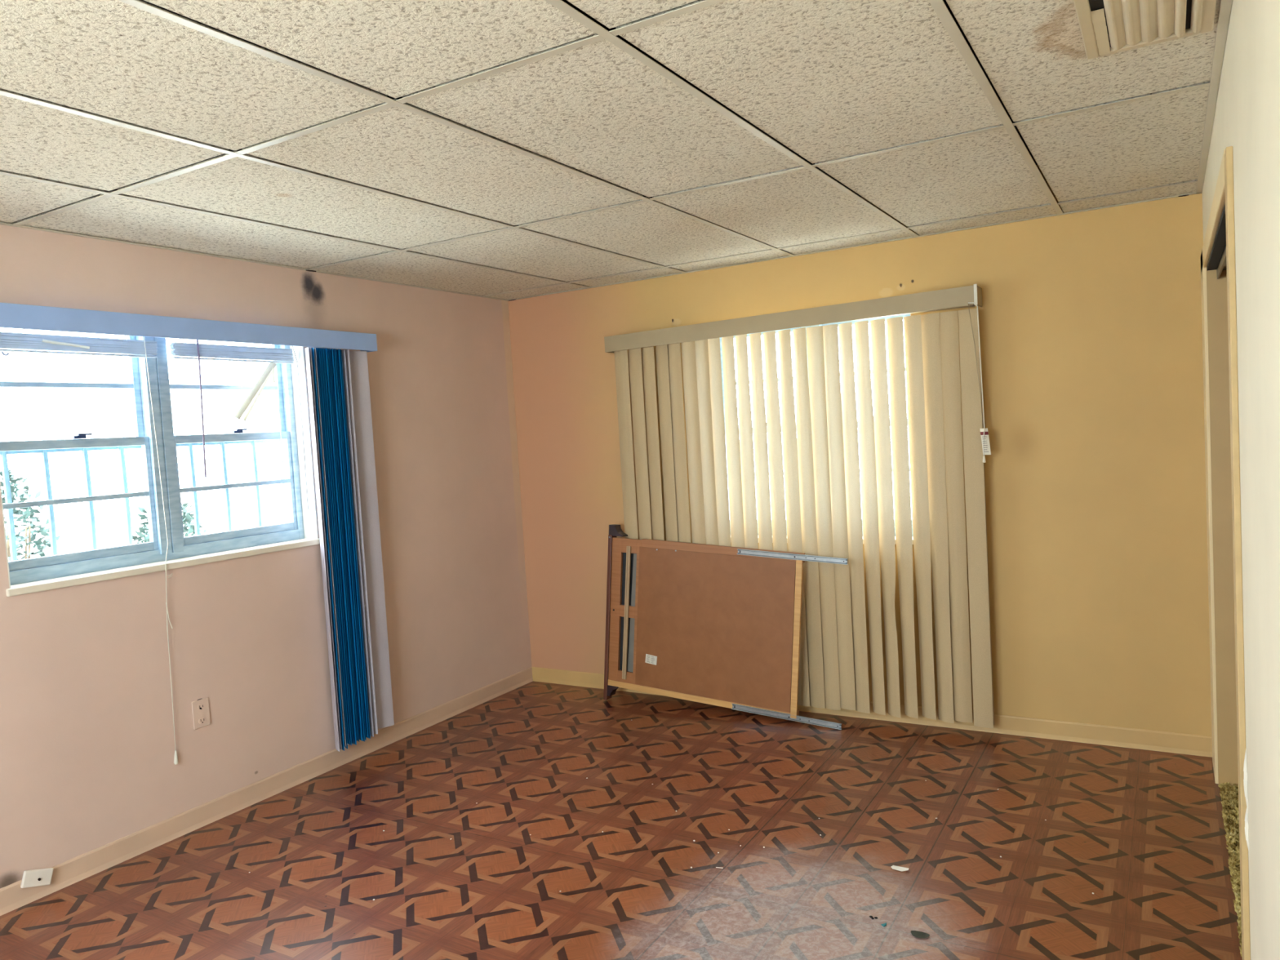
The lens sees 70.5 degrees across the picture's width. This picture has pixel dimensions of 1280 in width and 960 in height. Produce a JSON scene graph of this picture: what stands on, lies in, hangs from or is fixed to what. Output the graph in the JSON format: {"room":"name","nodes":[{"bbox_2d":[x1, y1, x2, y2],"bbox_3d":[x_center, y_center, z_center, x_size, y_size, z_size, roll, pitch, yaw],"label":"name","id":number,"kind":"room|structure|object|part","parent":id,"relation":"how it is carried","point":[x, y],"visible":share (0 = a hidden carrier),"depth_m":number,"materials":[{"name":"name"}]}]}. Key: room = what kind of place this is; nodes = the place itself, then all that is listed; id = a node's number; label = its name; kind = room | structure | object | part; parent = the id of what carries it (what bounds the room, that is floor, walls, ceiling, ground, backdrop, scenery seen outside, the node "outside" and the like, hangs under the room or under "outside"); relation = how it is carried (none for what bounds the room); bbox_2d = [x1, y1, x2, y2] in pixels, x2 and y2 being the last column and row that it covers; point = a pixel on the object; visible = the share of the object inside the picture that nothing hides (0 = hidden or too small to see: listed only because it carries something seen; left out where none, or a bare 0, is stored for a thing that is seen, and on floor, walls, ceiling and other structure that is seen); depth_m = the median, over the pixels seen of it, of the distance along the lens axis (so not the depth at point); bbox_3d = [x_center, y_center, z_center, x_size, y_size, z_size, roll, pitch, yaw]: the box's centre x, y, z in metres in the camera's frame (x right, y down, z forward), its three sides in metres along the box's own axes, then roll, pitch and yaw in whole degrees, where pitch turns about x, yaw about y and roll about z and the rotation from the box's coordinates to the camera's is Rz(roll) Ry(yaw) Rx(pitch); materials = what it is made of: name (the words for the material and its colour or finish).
{"room":"empty bedroom","nodes":[
{"label":"empty bedroom","id":0,"kind":"room"},
{"bbox_2d":[0,184,531,888],"bbox_3d":[-2.152,0.206,3.281,0.200,2.672,5.700,-1,4,30],"label":"wall","id":1,"kind":"structure","parent":0,"point":[87,740],"depth_m":3.88,"materials":[{"name":"paint"}]},
{"bbox_2d":[6,508,17,560],"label":"bar","id":2,"kind":"object","parent":1,"relation":"in","point":[9,511],"depth_m":3.36,"materials":[{"name":"paint"}]},
{"bbox_2d":[20,867,53,888],"bbox_3d":[-2.077,1.371,3.120,0.019,0.078,0.102,-1,4,35],"label":"cable plate","id":3,"kind":"object","parent":1,"relation":"attached to","point":[40,877],"visible":1,"depth_m":3.12,"materials":[{"name":"beige plastic"}]},
{"bbox_2d":[47,504,57,555],"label":"bar","id":4,"kind":"object","parent":1,"relation":"in","point":[50,508],"depth_m":3.48,"materials":[{"name":"paint"}]},
{"bbox_2d":[0,444,142,503],"label":"bars","id":5,"kind":"object","parent":1,"relation":"in","point":[49,497],"depth_m":3.49,"materials":[{"name":"paint"}]},
{"bbox_2d":[87,501,97,550],"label":"bar","id":6,"kind":"object","parent":1,"relation":"in","point":[90,504],"depth_m":3.61,"materials":[{"name":"paint"}]},
{"bbox_2d":[123,497,133,545],"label":"bar","id":7,"kind":"object","parent":1,"relation":"in","point":[126,502],"depth_m":3.74,"materials":[{"name":"paint"}]},
{"bbox_3d":[-2.087,-0.146,3.804,0.012,0.024,1.440,-1,4,30],"label":"rail","id":8,"kind":"part","parent":7,"relation":"part of","materials":[{"name":"metal"}]},
{"bbox_2d":[0,335,319,596],"bbox_3d":[-1.910,-0.147,3.654,0.171,0.994,1.324,-1,4,30],"label":"window","id":9,"kind":"structure","parent":1,"relation":"in","point":[29,575],"depth_m":3.66,"materials":[{"name":"metal"}]},
{"bbox_3d":[-2.101,0.074,3.394,0.018,0.456,0.565,-1,4,30],"label":"sash","id":10,"kind":"part","parent":9,"relation":"part of","materials":[{"name":"metal"}]},
{"bbox_2d":[0,328,178,764],"bbox_3d":[-2.007,0.262,3.373,0.091,1.754,0.595,-1,4,30],"label":"mini blind","id":11,"kind":"object","parent":9,"relation":"attached to","point":[14,342],"visible":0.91,"depth_m":3.36,"materials":[{"name":"plastic"}]},
{"bbox_3d":[-2.073,-0.468,3.347,0.020,0.007,0.589,-1,4,30],"label":"rail","id":12,"kind":"part","parent":11,"relation":"part of","materials":[{"name":"plastic"}]},
{"bbox_3d":[-1.873,0.233,3.558,0.034,1.675,0.066,-4,3,-15],"label":"lift cord","id":13,"kind":"part","parent":11,"relation":"part of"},
{"bbox_3d":[-2.150,-0.355,3.385,0.018,0.466,0.565,-1,4,30],"label":"sash","id":14,"kind":"part","parent":9,"relation":"part of","materials":[{"name":"metal"}]},
{"bbox_3d":[-1.853,0.335,3.663,0.104,0.027,1.324,-1,4,30],"label":"sill","id":15,"kind":"part","parent":9,"relation":"part of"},
{"bbox_2d":[0,302,394,751],"bbox_3d":[-1.753,0.331,3.648,0.112,1.938,1.914,-1,4,30],"label":"vertical blind","id":16,"kind":"object","parent":9,"relation":"attached to","point":[338,380],"visible":1,"depth_m":4.21,"materials":[{"name":"blue plastic"}]},
{"bbox_3d":[-1.765,0.024,3.969,0.018,0.456,0.579,-1,4,30],"label":"sash","id":17,"kind":"part","parent":9,"relation":"part of","materials":[{"name":"metal"}]},
{"bbox_2d":[169,339,308,510],"bbox_3d":[-1.721,-0.251,3.932,0.042,0.826,0.604,-1,4,30],"label":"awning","id":18,"kind":"object","parent":9,"relation":"attached to","point":[273,356],"visible":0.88,"depth_m":3.94,"materials":[{"name":"plastic"}]},
{"bbox_3d":[-1.744,-0.517,3.911,0.020,0.007,0.579,-1,4,30],"label":"rail","id":19,"kind":"part","parent":18,"relation":"part of","materials":[{"name":"plastic"}]},
{"bbox_3d":[-1.626,-0.274,4.081,0.002,0.498,0.018,-1,4,30],"label":"ladder cord","id":20,"kind":"part","parent":18,"relation":"part of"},
{"bbox_3d":[-1.573,-0.258,4.180,0.027,0.797,0.004,-5,4,-35],"label":"lift cord","id":21,"kind":"part","parent":18,"relation":"part of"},
{"bbox_3d":[-1.814,-0.405,3.960,0.018,0.466,0.579,-1,4,30],"label":"sash","id":22,"kind":"part","parent":9,"relation":"part of","materials":[{"name":"metal"}]},
{"bbox_2d":[191,491,199,535],"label":"bar","id":23,"kind":"object","parent":1,"relation":"in","point":[196,513],"depth_m":4.00,"materials":[{"name":"paint"}]},
{"bbox_2d":[191,697,210,729],"bbox_3d":[-1.781,0.947,3.675,0.008,0.116,0.072,-1,4,30],"label":"wall outlet","id":24,"kind":"object","parent":1,"relation":"attached to","point":[200,708],"visible":1,"depth_m":3.67,"materials":[{"name":"beige plastic"}]},
{"bbox_2d":[197,702,204,710],"bbox_3d":[-1.780,0.919,3.672,0.002,0.029,0.034,-1,4,30],"label":"socket","id":25,"kind":"object","parent":24,"relation":"attached to","point":[201,706],"depth_m":3.67,"materials":[{"name":"beige plastic"}]},
{"bbox_2d":[198,716,206,724],"bbox_3d":[-1.777,0.975,3.675,0.002,0.029,0.034,-1,4,30],"label":"socket","id":26,"kind":"object","parent":24,"relation":"attached to","point":[202,720],"depth_m":3.68,"materials":[{"name":"beige plastic"}]},
{"bbox_2d":[223,488,231,531],"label":"bar","id":27,"kind":"object","parent":1,"relation":"in","point":[227,498],"depth_m":4.13,"materials":[{"name":"paint"}]},
{"bbox_2d":[176,439,284,487],"label":"bars","id":28,"kind":"object","parent":1,"relation":"in","point":[190,453],"depth_m":4.12,"materials":[{"name":"paint"}]},
{"bbox_2d":[254,485,262,526],"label":"bar","id":29,"kind":"object","parent":1,"relation":"in","point":[256,487],"depth_m":4.27,"materials":[{"name":"paint"}]},
{"bbox_2d":[0,666,533,915],"bbox_3d":[-1.994,1.393,3.289,0.011,0.086,5.294,-1,4,30],"label":"baseboard","id":30,"kind":"structure","parent":1,"relation":"attached to","point":[12,897],"depth_m":3.79,"materials":[{"name":"paint"}]},
{"bbox_2d":[281,483,288,523],"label":"bar","id":31,"kind":"object","parent":1,"relation":"in","point":[283,484],"depth_m":4.40,"materials":[{"name":"paint"}]},
{"bbox_2d":[0,0,1232,301],"bbox_3d":[-0.597,-0.928,2.272,3.554,0.021,5.300,-1,4,30],"label":"trim","id":32,"kind":"structure","parent":1,"relation":"attached to","point":[1225,6],"depth_m":3.33,"materials":[{"name":"metal"}]},
{"bbox_2d":[0,0,1220,299],"bbox_3d":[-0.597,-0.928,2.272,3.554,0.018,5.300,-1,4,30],"label":"ceiling","id":33,"kind":"structure","parent":0,"point":[890,100],"depth_m":2.46,"materials":[{"name":"tile"}]},
{"bbox_2d":[1073,0,1216,59],"bbox_3d":[1.077,-0.990,1.925,0.253,0.018,0.379,-1,4,30],"label":"ceiling vent","id":34,"kind":"object","parent":33,"relation":"in","point":[1107,27],"visible":1,"depth_m":1.96,"materials":[{"name":"metal"}]},
{"bbox_2d":[0,680,1242,959],"bbox_3d":[-0.459,1.426,2.398,3.558,0.060,5.300,-1,4,30],"label":"floor","id":35,"kind":"structure","parent":0,"point":[1141,831],"depth_m":3.18,"materials":[{"name":"tile"}]},
{"bbox_2d":[603,524,848,729],"bbox_3d":[0.408,0.725,4.724,1.418,0.984,0.120,-1,4,31],"label":"table","id":36,"kind":"object","parent":35,"relation":"on","point":[712,624],"visible":1,"depth_m":4.74,"materials":[{"name":"brown wood"}]},
{"bbox_3d":[-0.167,0.765,5.062,0.022,0.924,0.057,3,2,30],"label":"post","id":37,"kind":"part","parent":36,"relation":"part of","materials":[{"name":"brown wood"}]},
{"bbox_3d":[0.286,1.154,4.782,1.080,0.032,0.004,3,2,30],"label":"rail","id":38,"kind":"part","parent":36,"relation":"part of","materials":[{"name":"brown wood"}]},
{"bbox_3d":[0.318,0.753,4.769,1.117,0.832,0.019,3,2,30],"label":"frame","id":39,"kind":"part","parent":36,"relation":"part of","materials":[{"name":"brown wood"}]},
{"bbox_2d":[891,865,908,871],"bbox_3d":[0.859,1.283,2.989,0.058,0.008,0.026,-1,4,30],"label":"paper scrap","id":40,"kind":"object","parent":35,"relation":"on","point":[894,867],"visible":1,"depth_m":2.99,"materials":[{"name":"white paper"}]},
{"bbox_2d":[911,930,929,938],"bbox_3d":[0.805,1.308,2.605,0.052,0.003,0.033,-1,4,30],"label":"leaf","id":41,"kind":"object","parent":35,"relation":"on","point":[917,934],"visible":1,"depth_m":2.60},
{"bbox_2d":[507,164,1211,736],"bbox_3d":[0.902,-0.045,4.668,3.674,2.672,0.200,-1,4,30],"label":"wall","id":42,"kind":"structure","parent":0,"point":[1091,327],"depth_m":4.04,"materials":[{"name":"paint"}]},
{"bbox_2d":[604,284,994,728],"bbox_3d":[0.745,0.152,4.574,1.976,2.002,0.150,-1,4,30],"label":"vertical blind","id":43,"kind":"object","parent":42,"relation":"attached to","point":[823,501],"visible":0.71,"depth_m":4.40,"materials":[{"name":"beige fabric"}]},
{"bbox_3d":[1.488,-0.505,4.013,0.049,0.552,0.007,-3,3,4],"label":"pull cord","id":44,"kind":"part","parent":43,"relation":"part of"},
{"bbox_3d":[1.494,-0.446,4.014,0.048,0.682,0.030,-1,4,30],"label":"pull cord","id":45,"kind":"part","parent":43,"relation":"part of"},
{"bbox_2d":[720,313,913,544],"bbox_3d":[0.873,-0.255,4.633,1.114,1.144,0.171,-1,4,30],"label":"window","id":46,"kind":"structure","parent":42,"relation":"in","point":[853,322],"depth_m":4.63,"materials":[{"name":"metal"}]},
{"bbox_3d":[0.657,-0.526,4.813,0.487,0.541,0.018,-1,4,30],"label":"sash","id":47,"kind":"part","parent":46,"relation":"part of","materials":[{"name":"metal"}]},
{"bbox_3d":[0.672,-0.020,4.816,0.487,0.531,0.018,-1,4,30],"label":"sash","id":48,"kind":"part","parent":46,"relation":"part of","materials":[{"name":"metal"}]},
{"bbox_3d":[0.889,0.305,4.635,1.114,0.027,0.104,-1,4,30],"label":"sill","id":49,"kind":"part","parent":46,"relation":"part of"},
{"bbox_3d":[1.142,-0.539,4.528,0.447,0.541,0.018,-1,4,30],"label":"sash","id":50,"kind":"part","parent":46,"relation":"part of","materials":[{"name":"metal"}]},
{"bbox_3d":[1.157,-0.033,4.532,0.447,0.531,0.018,-1,4,30],"label":"sash","id":51,"kind":"part","parent":46,"relation":"part of","materials":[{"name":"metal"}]},
{"bbox_2d":[531,666,1212,757],"bbox_3d":[0.866,1.153,4.672,3.554,0.086,0.011,-1,4,30],"label":"baseboard","id":52,"kind":"structure","parent":42,"relation":"attached to","point":[1110,735],"depth_m":4.11,"materials":[{"name":"paint"}]},
{"bbox_2d":[1202,0,1279,959],"bbox_3d":[1.050,0.122,1.402,0.120,2.672,5.300,-1,4,30],"label":"wall","id":53,"kind":"structure","parent":0,"point":[1246,118],"depth_m":1.60,"materials":[{"name":"paint"}]},
{"bbox_2d":[1200,146,1250,959],"bbox_3d":[1.883,0.204,2.833,0.131,2.060,1.890,-1,4,30],"label":"door frame","id":54,"kind":"structure","parent":53,"relation":"in","point":[1218,279],"depth_m":3.40,"materials":[{"name":"paint"}]},
{"bbox_3d":[2.244,0.143,3.566,0.013,2.060,0.255,-1,4,30],"label":"casing","id":55,"kind":"part","parent":54,"relation":"part of","materials":[{"name":"paint"}]},
{"bbox_3d":[1.796,-0.787,2.844,0.013,0.075,1.809,-1,4,30],"label":"head casing","id":56,"kind":"part","parent":54,"relation":"part of","materials":[{"name":"paint"}]},
{"bbox_3d":[1.378,0.281,2.084,0.013,2.045,0.080,-1,4,30],"label":"casing","id":57,"kind":"part","parent":54,"relation":"part of","materials":[{"name":"white wood"}]},
{"bbox_2d":[1243,747,1248,851],"bbox_3d":[1.375,0.727,2.054,0.008,0.240,0.020,-1,4,30],"label":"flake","id":58,"kind":"object","parent":53,"relation":"attached to","point":[1245,769],"visible":1,"depth_m":2.05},
{"bbox_3d":[2.151,1.262,2.601,0.746,0.064,2.300,-1,4,30],"label":"floor","id":59,"kind":"structure","parent":0,"visible":0},
{"bbox_2d":[1217,782,1241,956],"bbox_3d":[1.986,1.223,2.758,0.323,0.020,1.550,-1,4,30],"label":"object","id":60,"kind":"object","parent":59,"relation":"on","point":[1228,793],"visible":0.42,"depth_m":3.06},
{"label":"outside","id":61,"kind":"structure","parent":0,"visible":0},
{"bbox_2d":[3,455,912,559],"bbox_3d":[-0.635,1.694,5.603,80.000,0.080,80.000,-1,4,30],"label":"ground","id":62,"kind":"structure","parent":61,"point":[72,522],"depth_m":29.47,"materials":[{"name":"white"}]},
{"bbox_2d":[0,467,60,561],"bbox_3d":[-3.639,0.880,5.250,0.618,1.928,0.582,-6,4,-38],"label":"shrub","id":63,"kind":"object","parent":62,"relation":"on","point":[23,495],"visible":0.22,"depth_m":5.23,"materials":[{"name":"green plant"}]},
{"bbox_3d":[-3.555,1.057,5.197,0.174,1.572,0.174,-3,3,-3],"label":"stem","id":64,"kind":"part","parent":63,"relation":"part of","materials":[{"name":"plant"}]},
{"bbox_2d":[132,497,207,543],"bbox_3d":[-2.907,0.930,5.727,0.585,1.694,0.597,-1,4,30],"label":"shrub","id":65,"kind":"object","parent":62,"relation":"on","point":[187,516],"visible":0.03,"depth_m":5.64,"materials":[{"name":"green plant"}]}
]}

